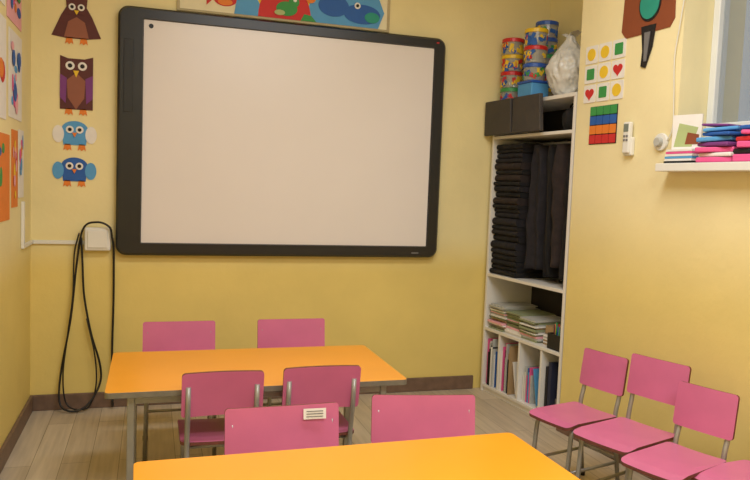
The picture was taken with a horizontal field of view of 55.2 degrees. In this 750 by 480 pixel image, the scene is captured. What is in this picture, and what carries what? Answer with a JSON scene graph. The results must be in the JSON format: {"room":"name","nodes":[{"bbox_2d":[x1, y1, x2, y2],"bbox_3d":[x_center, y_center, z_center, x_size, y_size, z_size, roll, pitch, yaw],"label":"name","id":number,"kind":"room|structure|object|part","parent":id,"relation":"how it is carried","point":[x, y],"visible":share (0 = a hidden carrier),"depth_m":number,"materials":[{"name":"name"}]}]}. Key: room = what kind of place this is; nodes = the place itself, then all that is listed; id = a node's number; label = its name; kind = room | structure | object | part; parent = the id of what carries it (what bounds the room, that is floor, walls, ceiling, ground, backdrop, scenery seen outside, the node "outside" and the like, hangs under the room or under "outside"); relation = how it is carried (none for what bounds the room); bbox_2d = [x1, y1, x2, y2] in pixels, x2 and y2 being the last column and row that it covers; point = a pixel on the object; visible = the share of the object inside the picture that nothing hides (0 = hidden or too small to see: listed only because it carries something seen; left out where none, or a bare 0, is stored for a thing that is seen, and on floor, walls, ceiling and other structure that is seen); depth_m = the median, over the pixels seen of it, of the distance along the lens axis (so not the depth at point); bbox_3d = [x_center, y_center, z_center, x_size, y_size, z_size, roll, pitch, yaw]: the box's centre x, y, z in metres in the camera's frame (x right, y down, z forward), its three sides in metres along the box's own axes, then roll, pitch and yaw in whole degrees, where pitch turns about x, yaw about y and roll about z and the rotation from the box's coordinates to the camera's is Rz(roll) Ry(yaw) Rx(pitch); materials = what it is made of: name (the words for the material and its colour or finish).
{"room":"classroom","nodes":[
{"label":"classroom","id":0,"kind":"room"},
{"bbox_2d":[0,0,30,447],"bbox_3d":[-0.906,-0.235,0.696,0.120,2.800,6.300,1,4,-17],"label":"wall","id":1,"kind":"structure","parent":0,"point":[15,262],"depth_m":3.38,"materials":[{"name":"paint"}]},
{"bbox_2d":[0,13,5,119],"bbox_3d":[-1.510,-0.707,2.869,0.006,0.420,0.370,1,4,-17],"label":"drawing","id":2,"kind":"object","parent":1,"relation":"attached to","point":[2,19],"visible":1,"depth_m":2.98,"materials":[{"name":"white paper"}]},
{"bbox_2d":[0,132,9,221],"bbox_3d":[-1.540,-0.257,2.940,0.005,0.370,0.450,1,4,-17],"label":"drawing","id":3,"kind":"object","parent":1,"relation":"attached to","point":[4,138],"visible":1,"depth_m":3.05,"materials":[{"name":"orange paper"}]},
{"bbox_2d":[11,129,17,207],"bbox_3d":[-1.641,-0.325,3.271,0.006,0.350,0.150,1,4,-17],"label":"drawing","id":4,"kind":"object","parent":1,"relation":"attached to","point":[14,134],"visible":1,"depth_m":3.25,"materials":[{"name":"orange paper"}]},
{"bbox_2d":[7,0,21,30],"bbox_3d":[-1.606,-1.156,3.201,0.008,0.380,0.350,1,4,-17],"label":"drawing","id":5,"kind":"object","parent":1,"relation":"attached to","point":[13,6],"visible":1,"depth_m":3.21,"materials":[{"name":"pink paper"}]},
{"bbox_2d":[8,26,21,121],"bbox_3d":[-1.629,-0.742,3.255,0.008,0.385,0.320,1,4,-17],"label":"drawing","id":6,"kind":"object","parent":1,"relation":"attached to","point":[14,41],"visible":1,"depth_m":3.23,"materials":[{"name":"white paper"}]},
{"bbox_2d":[0,396,32,473],"bbox_3d":[-0.890,1.119,0.807,0.016,0.085,6.284,1,4,-17],"label":"baseboard","id":7,"kind":"structure","parent":1,"relation":"attached to","point":[14,434],"depth_m":3.31,"materials":[{"name":"brown wood"}]},
{"bbox_2d":[18,129,23,197],"bbox_3d":[-1.689,-0.363,3.426,0.006,0.320,0.140,1,4,-17],"label":"drawing","id":8,"kind":"object","parent":1,"relation":"attached to","point":[20,132],"visible":1,"depth_m":3.41,"materials":[{"name":"white paper"}]},
{"bbox_2d":[30,0,550,394],"bbox_3d":[0.052,-0.464,4.348,4.120,2.800,0.120,1,4,-17],"label":"wall","id":9,"kind":"structure","parent":0,"point":[422,316],"depth_m":4.13,"materials":[{"name":"paint"}]},
{"bbox_2d":[21,201,83,248],"bbox_3d":[-1.626,-0.081,3.637,0.262,0.228,0.299,1,4,-17],"label":"cable trunking","id":10,"kind":"object","parent":9,"relation":"attached to","point":[23,244],"visible":0.93,"depth_m":3.59,"materials":[{"name":"white plastic"}]},
{"bbox_2d":[52,157,95,186],"bbox_3d":[-1.584,-0.357,3.779,0.216,0.155,0.010,1,4,-17],"label":"bird decoration","id":11,"kind":"object","parent":9,"relation":"attached to","point":[71,169],"visible":1,"depth_m":3.78,"materials":[{"name":"blue paper"}]},
{"bbox_2d":[52,121,96,150],"bbox_3d":[-1.577,-0.546,3.765,0.216,0.155,0.010,1,4,-17],"label":"bird decoration","id":12,"kind":"object","parent":9,"relation":"attached to","point":[71,132],"visible":1,"depth_m":3.77,"materials":[{"name":"blue paper"}]},
{"bbox_2d":[51,0,100,44],"bbox_3d":[-1.549,-1.149,3.722,0.240,0.265,0.010,1,4,-17],"label":"decoration","id":13,"kind":"object","parent":9,"relation":"attached to","point":[75,22],"visible":1,"depth_m":3.72,"materials":[{"name":"brown paper"}]},
{"bbox_2d":[60,55,92,115],"bbox_3d":[-1.560,-0.806,3.748,0.160,0.305,0.009,1,4,-17],"label":"decoration","id":14,"kind":"object","parent":9,"relation":"attached to","point":[76,75],"visible":1,"depth_m":3.75,"materials":[{"name":"brown paper"}]},
{"bbox_2d":[84,227,110,250],"bbox_3d":[-1.476,-0.006,3.818,0.130,0.123,0.056,1,4,-17],"label":"junction box","id":15,"kind":"object","parent":9,"relation":"attached to","point":[95,238],"visible":0.95,"depth_m":3.79,"materials":[{"name":"white plastic"}]},
{"bbox_2d":[58,221,114,411],"bbox_3d":[-1.530,0.405,3.806,0.280,1.014,0.080,1,4,-17],"label":"cable","id":16,"kind":"object","parent":15,"relation":"hanging from","point":[80,243],"visible":1,"depth_m":3.81,"materials":[{"name":"black rubber"}]},
{"bbox_2d":[30,375,472,410],"bbox_3d":[-0.604,0.885,4.186,2.570,0.085,0.016,1,4,-17],"label":"baseboard","id":17,"kind":"structure","parent":9,"relation":"attached to","point":[45,402],"depth_m":3.97,"materials":[{"name":"brown wood"}]},
{"bbox_2d":[116,6,445,256],"bbox_3d":[-0.485,-0.562,4.075,1.848,1.313,0.063,1,4,-17],"label":"whiteboard","id":18,"kind":"object","parent":9,"relation":"attached to","point":[237,136],"visible":1,"depth_m":4.03,"materials":[{"name":"grey plastic"}]},
{"bbox_3d":[-1.296,-0.865,3.767,0.048,0.380,0.005,1,4,-17],"label":"panel","id":19,"kind":"part","parent":18,"relation":"part of","materials":[{"name":"plastic"}]},
{"bbox_2d":[177,0,389,32],"bbox_3d":[-0.481,-1.517,4.018,1.205,0.575,0.021,1,4,-17],"label":"poster","id":20,"kind":"object","parent":9,"relation":"attached to","point":[369,15],"visible":1,"depth_m":4.07,"materials":[{"name":"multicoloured paper"}]},
{"bbox_3d":[-0.533,-1.275,4.016,0.060,0.030,0.003,1,4,-17],"label":"frog leg","id":21,"kind":"part","parent":20,"relation":"part of","materials":[{"name":"green paper"}]},
{"bbox_2d":[0,388,650,479],"bbox_3d":[0.948,1.239,1.398,4.120,0.100,6.540,1,4,-17],"label":"floor","id":22,"kind":"structure","parent":0,"point":[90,443],"depth_m":3.51,"materials":[{"name":"laminate"}]},
{"bbox_2d":[142,321,216,460],"bbox_3d":[-0.901,0.689,3.309,0.335,0.580,0.352,1,4,-17],"label":"chair","id":23,"kind":"object","parent":22,"relation":"on","point":[168,335],"visible":0.4,"depth_m":3.41,"materials":[{"name":"pink plastic"}]},
{"bbox_3d":[-0.935,0.469,3.427,0.335,0.160,0.021,1,-4,-17],"label":"backrest","id":24,"kind":"part","parent":23,"relation":"part of","materials":[{"name":"pink plastic"}]},
{"bbox_2d":[178,370,263,457],"bbox_3d":[-0.581,0.741,2.655,0.280,0.595,0.352,1,4,-17],"label":"chair","id":25,"kind":"object","parent":22,"relation":"on","point":[208,393],"visible":0.6,"depth_m":2.51,"materials":[{"name":"pink plastic"}]},
{"bbox_3d":[-0.589,0.711,2.682,0.280,0.028,0.290,1,4,-17],"label":"seat","id":26,"kind":"part","parent":25,"relation":"part of","materials":[{"name":"pink plastic"}]},
{"bbox_3d":[-0.531,0.536,2.506,0.280,0.160,0.021,1,12,-17],"label":"backrest","id":27,"kind":"part","parent":25,"relation":"part of","materials":[{"name":"pink plastic"}]},
{"bbox_2d":[104,345,406,479],"bbox_3d":[-0.492,0.763,2.885,1.090,0.525,0.600,1,4,-17],"label":"table","id":28,"kind":"object","parent":22,"relation":"on","point":[152,376],"visible":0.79,"depth_m":2.82,"materials":[{"name":"orange laminate"}]},
{"bbox_3d":[-0.857,0.781,2.510,0.025,0.491,0.025,1,4,-17],"label":"leg","id":29,"kind":"part","parent":28,"relation":"part of","materials":[{"name":"grey paint"}]},
{"bbox_3d":[-1.005,0.741,2.986,0.025,0.491,0.025,1,4,-17],"label":"leg","id":30,"kind":"part","parent":28,"relation":"part of","materials":[{"name":"grey paint"}]},
{"bbox_3d":[-0.127,0.754,3.260,0.025,0.491,0.025,1,4,-17],"label":"leg","id":31,"kind":"part","parent":28,"relation":"part of","materials":[{"name":"grey paint"}]},
{"bbox_3d":[0.021,0.794,2.784,0.025,0.491,0.025,1,4,-17],"label":"leg","id":32,"kind":"part","parent":28,"relation":"part of","materials":[{"name":"grey paint"}]},
{"bbox_2d":[224,402,338,454],"bbox_3d":[-0.250,0.803,2.082,0.350,0.580,0.312,1,4,-18],"label":"chair","id":33,"kind":"object","parent":22,"relation":"on","point":[301,426],"visible":0.72,"depth_m":2.17,"materials":[{"name":"pink plastic"}]},
{"bbox_2d":[257,318,324,405],"bbox_3d":[-0.385,0.696,3.481,0.340,0.580,0.352,1,4,-17],"label":"chair","id":34,"kind":"object","parent":22,"relation":"on","point":[310,332],"visible":0.3,"depth_m":3.59,"materials":[{"name":"pink plastic"}]},
{"bbox_3d":[-0.387,0.719,3.486,0.323,0.528,0.339,1,4,-17],"label":"frame","id":35,"kind":"part","parent":34,"relation":"part of","materials":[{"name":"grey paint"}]},
{"bbox_3d":[-0.418,0.476,3.599,0.340,0.160,0.021,1,-4,-17],"label":"backrest","id":36,"kind":"part","parent":34,"relation":"part of","materials":[{"name":"pink plastic"}]},
{"bbox_2d":[282,365,360,444],"bbox_3d":[-0.245,0.744,2.759,0.285,0.600,0.352,1,4,-17],"label":"chair","id":37,"kind":"object","parent":22,"relation":"on","point":[340,384],"visible":0.43,"depth_m":2.61,"materials":[{"name":"pink plastic"}]},
{"bbox_3d":[-0.195,0.536,2.610,0.285,0.160,0.021,1,12,-17],"label":"backrest","id":38,"kind":"part","parent":37,"relation":"part of","materials":[{"name":"pink plastic"}]},
{"bbox_3d":[-0.253,0.716,2.787,0.285,0.028,0.290,1,4,-17],"label":"seat","id":39,"kind":"part","parent":37,"relation":"part of","materials":[{"name":"pink plastic"}]},
{"bbox_2d":[133,433,579,479],"bbox_3d":[-0.020,0.863,1.748,1.090,0.525,0.600,1,4,-18],"label":"table","id":40,"kind":"object","parent":22,"relation":"on","point":[497,456],"visible":1,"depth_m":1.89,"materials":[{"name":"orange laminate"}]},
{"bbox_2d":[371,394,474,442],"bbox_3d":[0.167,0.806,2.248,0.345,0.580,0.312,2,4,-7],"label":"chair","id":41,"kind":"object","parent":22,"relation":"on","point":[393,417],"visible":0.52,"depth_m":2.34,"materials":[{"name":"pink plastic"}]},
{"bbox_2d":[480,92,577,427],"bbox_3d":[1.012,0.092,4.196,0.347,1.785,0.778,0,5,-23],"label":"bookcase","id":42,"kind":"object","parent":22,"relation":"on","point":[548,293],"visible":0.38,"depth_m":4.30,"materials":[{"name":"white laminate"}]},
{"bbox_2d":[484,98,512,135],"bbox_3d":[0.745,-0.735,4.308,0.034,0.206,0.292,0,5,-23],"label":"case","id":43,"kind":"object","parent":42,"relation":"on","point":[499,113],"visible":0.97,"depth_m":4.29,"materials":[{"name":"grey cardboard"}]},
{"bbox_3d":[0.980,0.943,4.259,0.345,0.018,0.742,0,5,-23],"label":"shelf","id":44,"kind":"part","parent":42,"relation":"part of","materials":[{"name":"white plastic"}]},
{"bbox_2d":[500,37,524,99],"bbox_3d":[0.836,-1.022,4.378,0.182,0.395,0.185,1,4,-18],"label":"tub","id":45,"kind":"object","parent":42,"relation":"on","point":[506,93],"depth_m":4.32,"materials":[{"name":"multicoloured plastic"}]},
{"bbox_3d":[0.834,-0.973,4.383,0.136,0.098,0.136,-2,6,-44],"label":"toy tub","id":46,"kind":"part","parent":45,"relation":"part of","materials":[{"name":"multicoloured plastic"}]},
{"bbox_3d":[0.839,-1.069,4.372,0.136,0.102,0.136,-2,6,-43],"label":"toy tub","id":47,"kind":"part","parent":45,"relation":"part of","materials":[{"name":"multicoloured plastic"}]},
{"bbox_3d":[0.842,-1.169,4.367,0.136,0.100,0.136,-1,5,-35],"label":"toy tub","id":48,"kind":"part","parent":45,"relation":"part of","materials":[{"name":"multicoloured plastic"}]},
{"bbox_2d":[486,338,539,405],"bbox_3d":[0.901,0.776,4.320,0.234,0.297,0.525,0,5,-23],"label":"magazines","id":49,"kind":"object","parent":42,"relation":"on","point":[509,355],"visible":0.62,"depth_m":4.29,"materials":[{"name":"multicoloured paper"}]},
{"bbox_2d":[489,143,545,277],"bbox_3d":[0.914,-0.180,4.380,0.294,0.796,0.278,0,5,-23],"label":"folded clothes","id":50,"kind":"object","parent":42,"relation":"on","point":[513,166],"visible":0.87,"depth_m":4.28,"materials":[{"name":"black fabric"}]},
{"bbox_3d":[0.994,0.584,4.232,0.345,0.018,0.742,0,5,-23],"label":"shelf","id":51,"kind":"part","parent":42,"relation":"part of","materials":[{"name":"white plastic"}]},
{"bbox_2d":[488,302,560,342],"bbox_3d":[0.931,0.489,4.322,0.284,0.151,0.503,0,5,-23],"label":"paper stack","id":52,"kind":"object","parent":42,"relation":"on","point":[523,320],"visible":0.88,"depth_m":4.28,"materials":[{"name":"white paper"}]},
{"bbox_3d":[1.007,0.245,4.208,0.345,0.018,0.742,0,5,-23],"label":"shelf","id":53,"kind":"part","parent":42,"relation":"part of","materials":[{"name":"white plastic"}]},
{"bbox_2d":[512,93,542,132],"bbox_3d":[0.860,-0.712,4.043,0.034,0.206,0.272,0,5,-23],"label":"case","id":54,"kind":"object","parent":42,"relation":"on","point":[527,109],"visible":1,"depth_m":4.02,"materials":[{"name":"grey cardboard"}]},
{"bbox_2d":[517,79,548,96],"bbox_3d":[0.920,-0.864,4.180,0.128,0.115,0.148,0,5,-23],"label":"storage box","id":55,"kind":"object","parent":42,"relation":"on","point":[528,87],"visible":0.64,"depth_m":4.12,"materials":[{"name":"blue plastic"}]},
{"bbox_3d":[0.922,-0.914,4.176,0.128,0.015,0.148,0,5,-23],"label":"box lid","id":56,"kind":"part","parent":55,"relation":"part of","materials":[{"name":"blue plastic"}]},
{"bbox_2d":[523,45,547,80],"bbox_3d":[0.931,-1.021,4.170,0.166,0.197,0.166,1,4,-16],"label":"tub","id":57,"kind":"object","parent":55,"relation":"on","point":[535,71],"depth_m":4.12,"materials":[{"name":"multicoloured plastic"}]},
{"bbox_3d":[0.933,-1.071,4.166,0.136,0.098,0.136,0,5,-31],"label":"toy tub","id":58,"kind":"part","parent":57,"relation":"part of","materials":[{"name":"multicoloured plastic"}]},
{"bbox_2d":[525,27,548,45],"bbox_3d":[0.936,-1.169,4.161,0.136,0.100,0.136,2,4,0],"label":"tub","id":59,"kind":"object","parent":57,"relation":"on","point":[536,35],"visible":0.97,"depth_m":4.11,"materials":[{"name":"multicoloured plastic"}]},
{"bbox_3d":[1.039,-0.597,4.147,0.345,0.018,0.742,0,5,-23],"label":"shelf","id":60,"kind":"part","parent":42,"relation":"part of","materials":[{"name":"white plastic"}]},
{"bbox_2d":[524,140,570,279],"bbox_3d":[1.002,-0.181,4.168,0.251,0.787,0.743,0,5,-23],"label":"coats","id":61,"kind":"object","parent":42,"relation":"on","point":[546,220],"visible":0.56,"depth_m":4.02,"materials":[{"name":"black fabric"}]},
{"bbox_3d":[1.035,-0.558,4.149,0.017,0.017,0.740,0,5,-23],"label":"hanging rail","id":62,"kind":"part","parent":61,"relation":"part of","materials":[{"name":"black metal"}]},
{"bbox_3d":[1.169,0.088,4.264,0.006,1.735,0.742,0,5,-23],"label":"panel","id":63,"kind":"part","parent":42,"relation":"part of","materials":[{"name":"white wood"}]},
{"bbox_2d":[548,88,553,95],"bbox_3d":[1.019,-0.863,4.343,0.136,0.099,0.136,6,6,42],"label":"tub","id":64,"kind":"object","parent":42,"relation":"on","point":[550,93],"visible":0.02,"depth_m":4.28,"materials":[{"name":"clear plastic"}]},
{"bbox_3d":[1.023,-0.960,4.336,0.136,0.102,0.136,1,4,-10],"label":"tub","id":65,"kind":"object","parent":64,"relation":"on","visible":0},
{"bbox_2d":[536,20,558,64],"bbox_3d":[1.030,-1.157,4.321,0.160,0.300,0.159,1,4,-17],"label":"tub","id":66,"kind":"object","parent":65,"relation":"on","point":[548,57],"depth_m":4.26,"materials":[{"name":"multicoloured plastic"}]},
{"bbox_3d":[1.034,-1.258,4.314,0.136,0.098,0.136,1,4,-13],"label":"toy tub","id":67,"kind":"part","parent":66,"relation":"part of","materials":[{"name":"multicoloured plastic"}]},
{"bbox_3d":[1.030,-1.158,4.321,0.136,0.101,0.136,2,4,-6],"label":"toy tub","id":68,"kind":"part","parent":66,"relation":"part of","materials":[{"name":"multicoloured plastic"}]},
{"bbox_2d":[544,361,558,405],"bbox_3d":[1.075,0.817,3.973,0.230,0.281,0.125,0,5,-23],"label":"files","id":69,"kind":"object","parent":42,"relation":"on","point":[551,378],"visible":0.12,"depth_m":3.95,"materials":[{"name":"black plastic"}]},
{"bbox_2d":[543,324,560,344],"bbox_3d":[1.069,0.536,4.054,0.220,0.107,0.085,0,5,-23],"label":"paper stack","id":70,"kind":"object","parent":42,"relation":"on","point":[549,328],"visible":0.16,"depth_m":4.03,"materials":[{"name":"brown paper"}]},
{"bbox_2d":[547,323,560,351],"bbox_3d":[1.004,0.526,3.901,0.070,0.145,0.120,0,5,-23],"label":"basket","id":71,"kind":"object","parent":42,"relation":"on","point":[553,338],"visible":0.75,"depth_m":3.90,"materials":[{"name":"black plastic"}]},
{"bbox_2d":[545,30,580,94],"bbox_3d":[1.076,-0.967,3.959,0.248,0.363,0.263,0,5,-23],"label":"plastic bag","id":72,"kind":"object","parent":42,"relation":"on","point":[562,70],"visible":0.67,"depth_m":3.90,"materials":[{"name":"white plastic"}]},
{"bbox_2d":[562,103,573,129],"bbox_3d":[1.120,-0.661,3.878,0.237,0.154,0.179,0,5,-23],"label":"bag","id":73,"kind":"object","parent":42,"relation":"on","point":[567,118],"visible":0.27,"depth_m":3.83,"materials":[{"name":"fabric"}]},
{"bbox_2d":[529,348,628,479],"bbox_3d":[0.855,0.775,3.035,0.352,0.580,0.235,0,5,-31],"label":"chair","id":74,"kind":"object","parent":22,"relation":"on","point":[602,371],"visible":0.94,"depth_m":3.04,"materials":[{"name":"pink plastic"}]},
{"bbox_3d":[0.830,0.741,3.016,0.290,0.028,0.235,0,5,-31],"label":"seat","id":75,"kind":"part","parent":74,"relation":"part of","materials":[{"name":"pink plastic"}]},
{"bbox_3d":[0.858,0.799,3.038,0.339,0.528,0.218,0,5,-31],"label":"frame","id":76,"kind":"part","parent":74,"relation":"part of","materials":[{"name":"grey paint"}]},
{"bbox_3d":[0.983,0.566,3.092,0.021,0.160,0.235,9,0,-32],"label":"backrest","id":77,"kind":"part","parent":74,"relation":"part of","materials":[{"name":"pink plastic"}]},
{"bbox_2d":[573,353,691,479],"bbox_3d":[0.977,0.780,2.753,0.382,0.620,0.255,-1,5,-35],"label":"chair","id":78,"kind":"object","parent":22,"relation":"on","point":[655,379],"visible":0.71,"depth_m":2.77,"materials":[{"name":"pink plastic"}]},
{"bbox_3d":[0.953,0.746,2.732,0.320,0.028,0.255,-1,5,-35],"label":"seat","id":79,"kind":"part","parent":78,"relation":"part of","materials":[{"name":"pink plastic"}]},
{"bbox_3d":[0.980,0.804,2.757,0.369,0.568,0.238,-1,5,-35],"label":"frame","id":80,"kind":"part","parent":78,"relation":"part of","materials":[{"name":"grey paint"}]},
{"bbox_3d":[1.112,0.550,2.826,0.021,0.160,0.255,9,-1,-36],"label":"backrest","id":81,"kind":"part","parent":78,"relation":"part of","materials":[{"name":"pink plastic"}]},
{"bbox_2d":[621,381,739,479],"bbox_3d":[1.057,0.821,2.507,0.372,0.580,0.225,-1,5,-36],"label":"chair","id":82,"kind":"object","parent":22,"relation":"on","point":[709,411],"visible":0.96,"depth_m":2.52,"materials":[{"name":"pink plastic"}]},
{"bbox_3d":[1.034,0.772,2.485,0.310,0.028,0.225,-1,5,-36],"label":"seat","id":83,"kind":"part","parent":82,"relation":"part of","materials":[{"name":"pink plastic"}]},
{"bbox_3d":[1.060,0.845,2.511,0.359,0.528,0.208,-1,5,-36],"label":"frame","id":84,"kind":"part","parent":82,"relation":"part of","materials":[{"name":"grey paint"}]},
{"bbox_3d":[1.186,0.611,2.580,0.021,0.160,0.225,9,-1,-37],"label":"backrest","id":85,"kind":"part","parent":82,"relation":"part of","materials":[{"name":"pink plastic"}]},
{"bbox_2d":[691,460,749,479],"bbox_3d":[1.244,0.840,2.353,0.352,0.580,0.250,0,5,-23],"label":"chair","id":86,"kind":"object","parent":22,"relation":"on","point":[740,469],"visible":0.91,"depth_m":2.39,"materials":[{"name":"pink plastic"}]},
{"bbox_2d":[550,0,582,48],"bbox_3d":[1.243,-0.417,4.321,0.100,2.800,0.970,0,5,-23],"label":"wall","id":87,"kind":"structure","parent":0,"point":[568,13],"depth_m":4.38,"materials":[{"name":"paint"}]},
{"bbox_2d":[560,0,749,461],"bbox_3d":[2.291,-0.155,1.256,0.360,2.800,5.550,0,5,-23],"label":"wall","id":88,"kind":"structure","parent":0,"point":[659,262],"depth_m":3.19,"materials":[{"name":"paint"}]},
{"bbox_2d":[589,104,617,144],"bbox_3d":[1.118,-0.566,3.519,0.006,0.187,0.195,0,5,-23],"label":"chart","id":89,"kind":"object","parent":88,"relation":"attached to","point":[603,119],"visible":1,"depth_m":3.51,"materials":[{"name":"multicoloured paper"}]},
{"bbox_2d":[583,38,626,103],"bbox_3d":[1.122,-0.824,3.513,0.005,0.282,0.282,0,5,-23],"label":"chart","id":90,"kind":"object","parent":88,"relation":"attached to","point":[617,71],"visible":1,"depth_m":3.50,"materials":[{"name":"white paper"}]},
{"bbox_2d":[556,428,654,479],"bbox_3d":[2.038,1.191,1.348,0.021,0.085,5.400,0,5,-23],"label":"baseboard","id":91,"kind":"structure","parent":88,"relation":"attached to","point":[566,433],"depth_m":3.52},
{"bbox_2d":[622,122,634,155],"bbox_3d":[1.178,-0.471,3.337,0.037,0.155,0.054,0,5,-23],"label":"remote control","id":92,"kind":"object","parent":88,"relation":"attached to","point":[628,145],"visible":1,"depth_m":3.32,"materials":[{"name":"white plastic"}]},
{"bbox_2d":[622,0,675,67],"bbox_3d":[1.236,-1.062,3.247,0.010,0.560,0.325,0,5,-23],"label":"craft","id":93,"kind":"object","parent":88,"relation":"attached to","point":[643,18],"visible":1,"depth_m":3.25},
{"bbox_3d":[1.239,-1.068,3.234,0.003,0.138,0.116,0,5,-23],"label":"crown","id":94,"kind":"part","parent":93,"relation":"part of","materials":[{"name":"green paper"}]},
{"bbox_2d":[653,133,668,150],"bbox_3d":[1.255,-0.433,3.166,0.032,0.079,0.079,0,5,-23],"label":"dimmer switch","id":95,"kind":"object","parent":88,"relation":"attached to","point":[660,142],"visible":1,"depth_m":3.15,"materials":[{"name":"white plastic"}]},
{"bbox_3d":[1.249,-0.433,3.164,0.020,0.040,0.040,0,5,-23],"label":"knob","id":96,"kind":"part","parent":95,"relation":"part of","materials":[{"name":"white plastic"}]},
{"bbox_2d":[667,0,684,140],"bbox_3d":[1.305,-0.875,3.072,0.007,0.901,0.074,0,5,-23],"label":"wire","id":97,"kind":"object","parent":88,"relation":"attached to","point":[683,0],"visible":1,"depth_m":3.10,"materials":[{"name":"plastic"}]},
{"bbox_2d":[655,161,749,171],"bbox_3d":[1.578,-0.260,2.548,0.253,0.034,1.295,0,5,-23],"label":"window sill","id":98,"kind":"structure","parent":88,"relation":"attached to","point":[702,166],"depth_m":2.86,"materials":[{"name":"white plastic"}]},
{"bbox_2d":[664,148,698,162],"bbox_3d":[1.328,-0.352,3.037,0.126,0.059,0.158,0,5,-23],"label":"magazine pile","id":99,"kind":"object","parent":98,"relation":"on","point":[672,155],"visible":0.67,"depth_m":3.00,"materials":[{"name":"paper"}]},
{"bbox_2d":[671,114,703,148],"bbox_3d":[1.321,-0.458,3.035,0.008,0.145,0.130,-1,5,-38],"label":"magazine","id":100,"kind":"object","parent":99,"relation":"on","point":[686,128],"depth_m":3.03,"materials":[{"name":"white paper"}]},
{"bbox_2d":[695,123,749,162],"bbox_3d":[1.464,-0.375,2.717,0.168,0.159,0.535,0,5,-23],"label":"packs","id":101,"kind":"object","parent":98,"relation":"on","point":[728,142],"visible":0.98,"depth_m":2.81,"materials":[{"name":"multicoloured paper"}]},
{"bbox_2d":[705,0,730,136],"bbox_3d":[1.504,-0.840,3.131,0.060,1.065,0.035,0,5,-23],"label":"frame","id":102,"kind":"object","parent":88,"relation":"attached to","point":[721,7],"visible":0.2,"depth_m":3.12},
{"bbox_2d":[712,121,749,127],"bbox_3d":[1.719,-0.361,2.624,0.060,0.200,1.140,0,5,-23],"label":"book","id":103,"kind":"object","parent":88,"relation":"attached to","point":[740,122],"visible":0.02,"depth_m":2.99,"materials":[{"name":"white paper"}]}
]}

